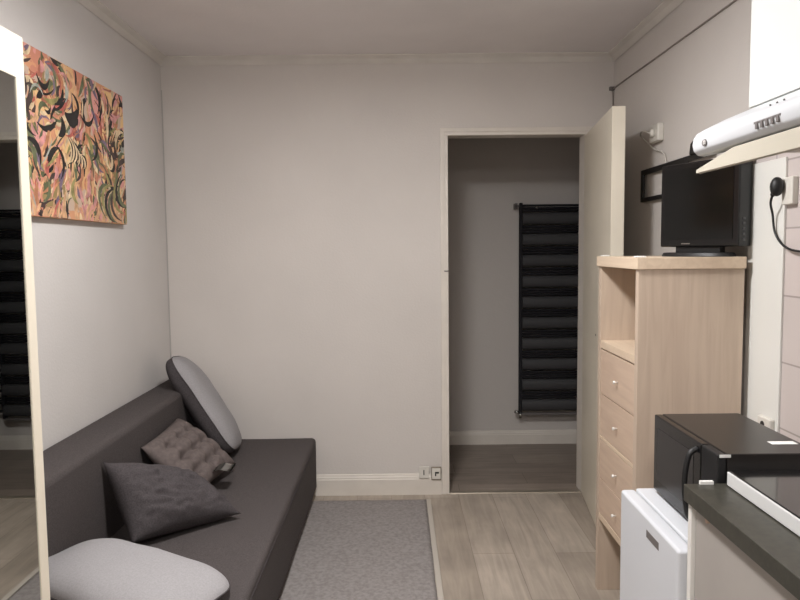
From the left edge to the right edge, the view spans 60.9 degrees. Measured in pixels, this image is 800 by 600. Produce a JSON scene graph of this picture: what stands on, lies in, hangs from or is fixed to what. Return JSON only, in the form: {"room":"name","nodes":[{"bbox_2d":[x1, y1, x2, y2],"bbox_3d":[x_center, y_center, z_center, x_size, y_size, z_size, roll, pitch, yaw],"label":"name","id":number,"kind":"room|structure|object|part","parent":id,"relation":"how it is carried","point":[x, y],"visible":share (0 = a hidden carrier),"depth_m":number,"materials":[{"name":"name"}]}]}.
{"room":"studio apartment","nodes":[
{"label":"studio apartment","id":0,"kind":"room"},
{"bbox_2d":[0,0,169,450],"bbox_3d":[-1.355,0.109,1.100,0.080,2.505,5.588,-1,4,0],"label":"wall","id":1,"kind":"structure","parent":0,"point":[101,289],"depth_m":3.03,"materials":[{"name":"paint"}]},
{"bbox_2d":[22,41,126,224],"bbox_3d":[-1.311,-0.623,2.754,0.029,0.598,0.915,-1,4,0],"label":"canvas painting","id":2,"kind":"object","parent":1,"relation":"attached to","point":[75,133],"visible":0.91,"depth_m":2.69,"materials":[{"name":"fabric"}]},
{"bbox_2d":[76,0,164,65],"bbox_3d":[-1.305,-1.119,1.008,0.046,0.042,5.588,-1,4,0],"label":"trim","id":3,"kind":"structure","parent":1,"relation":"attached to","point":[96,7],"depth_m":3.21,"materials":[{"name":"paint"}]},
{"bbox_2d":[99,0,663,55],"bbox_3d":[-0.060,-1.178,1.009,2.537,0.050,5.588,-1,4,0],"label":"ceiling","id":4,"kind":"structure","parent":0,"point":[173,27],"depth_m":3.27,"materials":[{"name":"paint"}]},
{"bbox_2d":[160,62,613,474],"bbox_3d":[0.290,-0.119,3.941,3.393,2.505,0.100,-1,4,0],"label":"wall","id":5,"kind":"structure","parent":0,"point":[303,201],"depth_m":3.87,"materials":[{"name":"paint"}]},
{"bbox_2d":[161,90,170,357],"bbox_3d":[-1.326,-0.370,3.863,0.006,1.610,0.006,-1,4,0],"label":"trim","id":6,"kind":"structure","parent":5,"relation":"attached to","point":[161,90],"depth_m":3.86,"materials":[{"name":"grey paint"}]},
{"bbox_2d":[314,473,441,495],"bbox_3d":[-0.535,1.082,3.970,1.558,0.122,0.016,-1,4,0],"label":"baseboard","id":7,"kind":"structure","parent":5,"relation":"attached to","point":[327,484],"depth_m":3.96,"materials":[{"name":"paint"}]},
{"bbox_2d":[161,52,614,65],"bbox_3d":[-0.070,-1.338,3.776,2.537,0.042,0.046,-1,4,0],"label":"trim","id":8,"kind":"structure","parent":5,"relation":"attached to","point":[547,56],"depth_m":3.78,"materials":[{"name":"paint"}]},
{"bbox_2d":[419,466,428,477],"bbox_3d":[0.140,1.002,3.953,0.060,0.070,0.009,-1,4,0],"label":"socket","id":9,"kind":"object","parent":5,"relation":"attached to","point":[423,470],"visible":1,"depth_m":3.95,"materials":[{"name":"grey plastic"}]},
{"bbox_2d":[431,467,440,479],"bbox_3d":[0.211,1.009,3.951,0.058,0.080,0.015,-1,4,0],"label":"wall socket","id":10,"kind":"object","parent":5,"relation":"attached to","point":[435,471],"visible":1,"depth_m":3.94,"materials":[{"name":"beige plastic"}]},
{"bbox_2d":[449,490,580,493],"bbox_3d":[0.674,1.126,3.994,0.770,0.006,0.040,-1,4,0],"label":"trim","id":11,"kind":"structure","parent":5,"relation":"attached to","point":[496,491],"depth_m":3.98,"materials":[{"name":"beige"}]},
{"bbox_2d":[440,126,591,493],"bbox_3d":[0.663,0.076,3.950,0.856,2.107,0.114,-1,4,0],"label":"trim","id":12,"kind":"structure","parent":5,"relation":"attached to","point":[483,132],"depth_m":3.90,"materials":[{"name":"paint"}]},
{"bbox_2d":[581,106,625,525],"bbox_3d":[1.028,0.129,3.494,0.060,2.047,0.804,0,4,7],"label":"door","id":13,"kind":"structure","parent":5,"relation":"in","point":[604,152],"depth_m":3.47,"materials":[{"name":"paint"}]},
{"bbox_2d":[312,444,619,599],"bbox_3d":[0.352,1.319,1.701,3.313,0.030,6.593,-1,4,0],"label":"floor","id":14,"kind":"structure","parent":0,"point":[515,546],"depth_m":3.50,"materials":[{"name":"laminate"}]},
{"bbox_2d":[0,25,49,599],"bbox_3d":[-1.010,0.483,0.422,0.558,1.853,1.978,-1,4,0],"label":"frame","id":15,"kind":"object","parent":14,"relation":"on","point":[24,564],"visible":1,"depth_m":1.32,"materials":[{"name":"beige"}]},
{"bbox_2d":[43,380,316,599],"bbox_3d":[-0.891,0.871,2.863,0.824,0.715,2.148,-1,4,0],"label":"sofa","id":16,"kind":"object","parent":14,"relation":"on","point":[272,483],"visible":0.56,"depth_m":2.65,"materials":[{"name":"fabric"}]},
{"bbox_3d":[-1.201,0.844,2.860,0.205,0.655,2.148,-1,4,0],"label":"backrest","id":17,"kind":"part","parent":16,"relation":"part of","materials":[{"name":"fabric"}]},
{"bbox_2d":[48,538,230,599],"bbox_3d":[-0.823,0.852,2.021,0.656,0.169,0.337,2,5,28],"label":"cushion","id":18,"kind":"object","parent":16,"relation":"on","point":[102,568],"visible":0.82,"depth_m":1.95,"materials":[{"name":"grey fabric"}]},
{"bbox_2d":[103,462,240,542],"bbox_3d":[-0.886,0.744,2.640,0.299,0.309,0.428,2,5,35],"label":"cushion","id":19,"kind":"object","parent":16,"relation":"on","point":[153,500],"visible":1,"depth_m":2.54,"materials":[{"name":"grey fabric"}]},
{"bbox_2d":[141,418,235,482],"bbox_3d":[-0.928,0.709,3.108,0.350,0.239,0.500,-1,4,0],"label":"cushion","id":20,"kind":"object","parent":16,"relation":"on","point":[182,445],"visible":0.82,"depth_m":3.03,"materials":[{"name":"beige fabric"}]},
{"bbox_2d":[166,356,241,452],"bbox_3d":[-1.041,0.552,3.629,0.375,0.524,0.360,-1,4,0],"label":"cushion","id":21,"kind":"object","parent":16,"relation":"on","point":[201,399],"visible":0.98,"depth_m":3.48,"materials":[{"name":"grey fabric"}]},
{"bbox_3d":[-0.796,1.028,2.875,0.637,0.308,2.148,-1,4,0],"label":"seat","id":22,"kind":"part","parent":16,"relation":"part of","materials":[{"name":"fabric"}]},
{"bbox_2d":[278,499,443,599],"bbox_3d":[-0.419,1.229,2.715,1.198,0.012,2.335,-1,4,0],"label":"rug","id":23,"kind":"object","parent":14,"relation":"on","point":[345,549],"visible":0.56,"depth_m":3.17,"materials":[{"name":"grey carpet"}]},
{"bbox_2d":[620,488,687,599],"bbox_3d":[0.896,0.925,1.810,0.496,0.728,0.410,-1,4,0],"label":"mini fridge","id":24,"kind":"object","parent":14,"relation":"on","point":[654,534],"visible":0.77,"depth_m":1.78,"materials":[{"name":"white metal"}]},
{"bbox_3d":[0.914,0.572,1.784,0.452,0.020,0.410,-1,4,0],"label":"lid","id":25,"kind":"part","parent":24,"relation":"part of","materials":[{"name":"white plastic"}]},
{"bbox_2d":[654,413,799,518],"bbox_3d":[0.829,0.450,1.755,0.277,0.227,0.385,-1,4,0],"label":"microwave","id":26,"kind":"object","parent":24,"relation":"on","point":[688,448],"visible":0.6,"depth_m":1.70,"materials":[{"name":"black metal"}]},
{"bbox_3d":[0.737,0.444,1.797,0.021,0.216,0.299,-1,4,0],"label":"door","id":27,"kind":"part","parent":26,"relation":"part of","materials":[{"name":"black"}]},
{"bbox_3d":[0.712,0.453,1.669,0.043,0.193,0.014,-1,4,-5],"label":"handle","id":28,"kind":"part","parent":26,"relation":"part of","materials":[{"name":"black plastic"}]},
{"bbox_3d":[0.738,0.459,1.605,0.021,0.216,0.083,-1,4,0],"label":"control panel","id":29,"kind":"part","parent":26,"relation":"part of","materials":[{"name":"black plastic"}]},
{"bbox_2d":[595,256,746,589],"bbox_3d":[0.994,0.532,2.594,0.378,1.393,0.473,-1,4,0],"label":"storage unit","id":30,"kind":"object","parent":14,"relation":"on","point":[670,329],"visible":0.68,"depth_m":2.35,"materials":[{"name":"brown wood"}]},
{"bbox_2d":[599,512,620,546],"bbox_3d":[0.999,0.905,2.623,0.347,0.025,0.400,-1,4,0],"label":"shelf","id":31,"kind":"object","parent":30,"relation":"attached to","point":[602,518],"depth_m":2.67,"materials":[{"name":"brown wood"}]},
{"bbox_3d":[0.990,0.817,2.617,0.329,0.145,0.395,-1,4,0],"label":"drawer","id":32,"kind":"part","parent":30,"relation":"part of","materials":[{"name":"brown wood"}]},
{"bbox_3d":[1.000,0.536,2.812,0.362,1.353,0.030,-1,4,0],"label":"panel","id":33,"kind":"part","parent":30,"relation":"part of","materials":[{"name":"brown wood"}]},
{"bbox_2d":[600,435,632,467],"bbox_3d":[0.995,0.573,2.599,0.347,0.014,0.400,-1,4,0],"label":"shelf","id":34,"kind":"object","parent":30,"relation":"attached to","point":[627,461],"depth_m":2.58,"materials":[{"name":"brown wood"}]},
{"bbox_3d":[0.988,0.662,2.605,0.329,0.158,0.395,-1,4,0],"label":"drawer","id":35,"kind":"part","parent":30,"relation":"part of","materials":[{"name":"brown wood"}]},
{"bbox_3d":[0.986,0.479,2.592,0.329,0.169,0.395,-1,4,0],"label":"drawer","id":36,"kind":"part","parent":30,"relation":"part of","materials":[{"name":"brown wood"}]},
{"bbox_3d":[0.985,0.302,2.579,0.329,0.178,0.395,-1,4,0],"label":"drawer","id":37,"kind":"part","parent":30,"relation":"part of","materials":[{"name":"brown wood"}]},
{"bbox_2d":[601,340,634,362],"bbox_3d":[0.992,0.192,2.570,0.347,0.030,0.400,-1,4,0],"label":"shelf","id":38,"kind":"object","parent":30,"relation":"attached to","point":[623,351],"depth_m":2.60,"materials":[{"name":"brown wood"}]},
{"bbox_3d":[1.001,0.568,2.383,0.362,1.353,0.030,-1,4,0],"label":"panel","id":39,"kind":"part","parent":30,"relation":"part of","materials":[{"name":"brown wood"}]},
{"bbox_2d":[661,159,752,256],"bbox_3d":[1.080,-0.328,2.450,0.149,0.342,0.352,-2,5,-24],"label":"television","id":40,"kind":"object","parent":30,"relation":"on","point":[704,214],"visible":0.99,"depth_m":2.41,"materials":[{"name":"black plastic"}]},
{"bbox_2d":[686,504,797,599],"bbox_3d":[0.935,0.981,0.232,0.577,0.852,2.710,-1,4,0],"label":"base cabinet","id":41,"kind":"object","parent":14,"relation":"on","point":[717,569],"visible":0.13,"depth_m":1.42,"materials":[{"name":"white"}]},
{"bbox_3d":[0.940,0.880,1.575,0.556,0.852,0.018,-1,4,0],"label":"panel","id":42,"kind":"part","parent":41,"relation":"part of","materials":[{"name":"white"}]},
{"bbox_2d":[684,483,799,599],"bbox_3d":[0.937,0.536,0.201,0.568,0.038,2.714,-1,4,0],"label":"countertop","id":43,"kind":"structure","parent":41,"relation":"on","point":[774,547],"depth_m":1.31,"materials":[{"name":"laminate"}]},
{"bbox_2d":[699,480,713,484],"bbox_3d":[0.696,0.415,1.546,0.030,0.008,0.008,-1,4,0],"label":"clip","id":44,"kind":"object","parent":43,"relation":"on","point":[701,482],"visible":1,"depth_m":1.54,"materials":[{"name":"white plastic"}]},
{"bbox_2d":[727,470,799,536],"bbox_3d":[0.929,0.419,1.252,0.382,0.035,0.567,-1,4,0],"label":"cooktop","id":45,"kind":"object","parent":43,"relation":"in","point":[775,492],"visible":1,"depth_m":1.42,"materials":[{"name":"white metal"}]},
{"bbox_2d":[448,137,579,430],"bbox_3d":[0.533,-0.196,4.934,2.900,2.505,0.080,-1,4,0],"label":"wall","id":46,"kind":"structure","parent":0,"point":[487,176],"depth_m":4.89,"materials":[{"name":"grey paint"}]},
{"bbox_2d":[449,430,576,444],"bbox_3d":[0.545,1.007,4.976,2.900,0.100,0.016,-1,4,0],"label":"baseboard","id":47,"kind":"structure","parent":46,"relation":"attached to","point":[484,437],"depth_m":4.97,"materials":[{"name":"paint"}]},
{"bbox_2d":[513,203,578,417],"bbox_3d":[1.123,0.079,4.862,0.616,1.537,0.109,-1,4,0],"label":"towel radiator","id":48,"kind":"object","parent":46,"relation":"attached to","point":[544,213],"visible":0.67,"depth_m":4.82,"materials":[{"name":"black metal"}]},
{"bbox_3d":[0.859,0.066,4.845,0.022,1.504,0.034,-1,4,0],"label":"post","id":49,"kind":"part","parent":48,"relation":"part of","materials":[{"name":"black metal"}]},
{"bbox_3d":[1.149,0.514,4.870,0.573,0.016,0.016,-1,4,0],"label":"rail","id":50,"kind":"part","parent":48,"relation":"part of","materials":[{"name":"black metal"}]},
{"bbox_3d":[1.150,0.662,4.881,0.573,0.016,0.016,-1,4,0],"label":"rail","id":51,"kind":"part","parent":48,"relation":"part of","materials":[{"name":"black metal"}]},
{"bbox_3d":[1.150,0.680,4.883,0.573,0.016,0.016,-1,4,0],"label":"rail","id":52,"kind":"part","parent":48,"relation":"part of","materials":[{"name":"black metal"}]},
{"bbox_3d":[1.150,0.698,4.884,0.573,0.016,0.016,-1,4,0],"label":"rail","id":53,"kind":"part","parent":48,"relation":"part of","materials":[{"name":"black metal"}]},
{"bbox_3d":[1.149,0.532,4.872,0.573,0.016,0.016,-1,4,0],"label":"rail","id":54,"kind":"part","parent":48,"relation":"part of","materials":[{"name":"black metal"}]},
{"bbox_3d":[1.149,0.550,4.873,0.573,0.016,0.016,-1,4,0],"label":"rail","id":55,"kind":"part","parent":48,"relation":"part of","materials":[{"name":"black metal"}]},
{"bbox_3d":[1.147,0.385,4.861,0.573,0.016,0.016,-1,4,0],"label":"rail","id":56,"kind":"part","parent":48,"relation":"part of","materials":[{"name":"black metal"}]},
{"bbox_3d":[1.147,0.403,4.862,0.573,0.016,0.016,-1,4,0],"label":"rail","id":57,"kind":"part","parent":48,"relation":"part of","materials":[{"name":"black metal"}]},
{"bbox_3d":[1.140,-0.353,4.806,0.573,0.016,0.016,-1,4,0],"label":"rail","id":58,"kind":"part","parent":48,"relation":"part of","materials":[{"name":"black metal"}]},
{"bbox_3d":[1.107,0.816,4.892,0.463,0.016,0.030,-1,4,0],"label":"drip rail","id":59,"kind":"part","parent":48,"relation":"part of","materials":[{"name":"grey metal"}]},
{"bbox_3d":[1.147,0.367,4.859,0.573,0.016,0.016,-1,4,0],"label":"rail","id":60,"kind":"part","parent":48,"relation":"part of","materials":[{"name":"black metal"}]},
{"bbox_3d":[1.146,0.219,4.848,0.573,0.016,0.016,-1,4,0],"label":"rail","id":61,"kind":"part","parent":48,"relation":"part of","materials":[{"name":"black metal"}]},
{"bbox_3d":[1.146,0.237,4.850,0.573,0.016,0.016,-1,4,0],"label":"rail","id":62,"kind":"part","parent":48,"relation":"part of","materials":[{"name":"black metal"}]},
{"bbox_3d":[1.146,0.255,4.851,0.573,0.016,0.016,-1,4,0],"label":"rail","id":63,"kind":"part","parent":48,"relation":"part of","materials":[{"name":"black metal"}]},
{"bbox_3d":[1.144,0.072,4.837,0.573,0.016,0.016,-1,4,0],"label":"rail","id":64,"kind":"part","parent":48,"relation":"part of","materials":[{"name":"black metal"}]},
{"bbox_3d":[1.144,0.090,4.839,0.573,0.016,0.016,-1,4,0],"label":"rail","id":65,"kind":"part","parent":48,"relation":"part of","materials":[{"name":"black metal"}]},
{"bbox_3d":[1.145,0.108,4.840,0.573,0.016,0.016,-1,4,0],"label":"rail","id":66,"kind":"part","parent":48,"relation":"part of","materials":[{"name":"black metal"}]},
{"bbox_3d":[1.143,-0.076,4.826,0.573,0.016,0.016,-1,4,0],"label":"rail","id":67,"kind":"part","parent":48,"relation":"part of","materials":[{"name":"black metal"}]},
{"bbox_3d":[1.143,-0.058,4.827,0.573,0.016,0.016,-1,4,0],"label":"rail","id":68,"kind":"part","parent":48,"relation":"part of","materials":[{"name":"black metal"}]},
{"bbox_3d":[1.143,-0.040,4.829,0.573,0.016,0.016,-1,4,0],"label":"rail","id":69,"kind":"part","parent":48,"relation":"part of","materials":[{"name":"black metal"}]},
{"bbox_3d":[1.141,-0.224,4.815,0.573,0.016,0.016,-1,4,0],"label":"rail","id":70,"kind":"part","parent":48,"relation":"part of","materials":[{"name":"black metal"}]},
{"bbox_3d":[1.141,-0.205,4.816,0.573,0.016,0.016,-1,4,0],"label":"rail","id":71,"kind":"part","parent":48,"relation":"part of","materials":[{"name":"black metal"}]},
{"bbox_3d":[1.142,-0.188,4.818,0.573,0.016,0.016,-1,4,0],"label":"rail","id":72,"kind":"part","parent":48,"relation":"part of","materials":[{"name":"black metal"}]},
{"bbox_3d":[1.140,-0.335,4.807,0.573,0.016,0.016,-1,4,0],"label":"rail","id":73,"kind":"part","parent":48,"relation":"part of","materials":[{"name":"black metal"}]},
{"bbox_3d":[1.140,-0.371,4.804,0.573,0.016,0.016,-1,4,0],"label":"rail","id":74,"kind":"part","parent":48,"relation":"part of","materials":[{"name":"black metal"}]},
{"bbox_3d":[1.138,-0.519,4.793,0.573,0.016,0.016,-1,4,0],"label":"rail","id":75,"kind":"part","parent":48,"relation":"part of","materials":[{"name":"black metal"}]},
{"bbox_3d":[1.138,-0.501,4.795,0.573,0.016,0.016,-1,4,0],"label":"rail","id":76,"kind":"part","parent":48,"relation":"part of","materials":[{"name":"black metal"}]},
{"bbox_3d":[1.137,-0.666,4.782,0.573,0.016,0.016,-1,4,0],"label":"rail","id":77,"kind":"part","parent":48,"relation":"part of","materials":[{"name":"black metal"}]},
{"bbox_3d":[1.139,-0.483,4.796,0.573,0.016,0.016,-1,4,0],"label":"rail","id":78,"kind":"part","parent":48,"relation":"part of","materials":[{"name":"black metal"}]},
{"bbox_3d":[1.137,-0.648,4.784,0.573,0.016,0.016,-1,4,0],"label":"rail","id":79,"kind":"part","parent":48,"relation":"part of","materials":[{"name":"black metal"}]},
{"bbox_3d":[1.137,-0.630,4.785,0.573,0.016,0.016,-1,4,0],"label":"rail","id":80,"kind":"part","parent":48,"relation":"part of","materials":[{"name":"black metal"}]},
{"bbox_2d":[614,0,751,414],"bbox_3d":[1.261,0.083,1.108,0.080,2.505,5.588,-1,4,0],"label":"wall","id":81,"kind":"structure","parent":0,"point":[702,81],"depth_m":2.96,"materials":[{"name":"paint"}]},
{"bbox_2d":[609,0,683,60],"bbox_3d":[1.186,-1.145,1.016,0.046,0.042,5.588,-1,4,0],"label":"trim","id":82,"kind":"structure","parent":81,"relation":"attached to","point":[662,10],"depth_m":3.26,"materials":[{"name":"paint"}]},
{"bbox_2d":[640,123,666,162],"bbox_3d":[1.175,-0.718,3.190,0.064,0.197,0.267,-1,4,0],"label":"junction box","id":83,"kind":"object","parent":81,"relation":"attached to","point":[656,132],"visible":0.98,"depth_m":3.13,"materials":[{"name":"grey plastic"}]},
{"bbox_2d":[609,0,736,105],"bbox_3d":[1.197,-0.697,2.017,0.028,0.725,3.718,-1,4,0],"label":"cable","id":84,"kind":"object","parent":81,"relation":"attached to","point":[611,88],"visible":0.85,"depth_m":3.04,"materials":[{"name":"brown plastic"}]},
{"bbox_2d":[640,141,710,202],"bbox_3d":[1.192,-0.555,2.970,0.034,0.206,0.758,-1,4,0],"label":"tv bracket","id":85,"kind":"object","parent":81,"relation":"attached to","point":[692,156],"visible":0.56,"depth_m":3.12,"materials":[{"name":"black metal"}]},
{"bbox_3d":[1.193,-0.471,3.091,0.010,0.020,0.525,-1,4,0],"label":"rail","id":86,"kind":"part","parent":85,"relation":"part of","materials":[{"name":"black metal"}]},
{"bbox_3d":[1.192,-0.595,2.966,0.010,0.025,0.755,-1,4,0],"label":"rail","id":87,"kind":"part","parent":85,"relation":"part of","materials":[{"name":"black metal"}]},
{"bbox_2d":[749,0,799,107],"bbox_3d":[1.038,-0.706,0.404,0.354,0.652,2.503,-1,4,0],"label":"upper cabinet","id":88,"kind":"object","parent":81,"relation":"attached to","point":[775,24],"visible":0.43,"depth_m":1.56,"materials":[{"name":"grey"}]},
{"bbox_2d":[693,89,799,173],"bbox_3d":[0.960,-0.368,1.371,0.496,0.158,0.582,-1,4,0],"label":"range hood","id":89,"kind":"object","parent":88,"relation":"attached to","point":[771,128],"visible":1,"depth_m":1.40,"materials":[{"name":"white metal"}]},
{"bbox_2d":[753,153,799,442],"bbox_3d":[1.225,0.509,0.424,0.006,1.757,3.960,-1,4,0],"label":"wall tiles","id":90,"kind":"structure","parent":81,"relation":"attached to","point":[790,368],"depth_m":2.10,"materials":[{"name":"white tile"}]},
{"bbox_2d":[743,157,787,432],"bbox_3d":[1.211,0.397,2.284,0.008,1.705,0.217,-1,4,0],"label":"wall","id":91,"kind":"structure","parent":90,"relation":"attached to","point":[766,255],"depth_m":2.24,"materials":[{"name":"white paint"}]},
{"bbox_2d":[757,415,773,429],"bbox_3d":[1.197,0.416,2.229,0.020,0.065,0.075,-1,4,0],"label":"wall socket","id":92,"kind":"object","parent":91,"relation":"attached to","point":[762,419],"visible":0.48,"depth_m":2.21,"materials":[{"name":"grey plastic"}]},
{"bbox_2d":[782,176,797,204],"bbox_3d":[1.198,-0.336,2.089,0.020,0.085,0.057,-1,4,0],"label":"wall socket","id":93,"kind":"object","parent":90,"relation":"attached to","point":[790,192],"visible":1,"depth_m":2.07,"materials":[{"name":"grey plastic"}]},
{"bbox_2d":[769,177,799,252],"bbox_3d":[1.181,0.013,1.850,0.048,0.748,0.677,-1,4,-1],"label":"plug","id":94,"kind":"object","parent":93,"relation":"attached to","point":[777,184],"visible":1,"depth_m":2.10,"materials":[{"name":"black plastic"}]}
]}

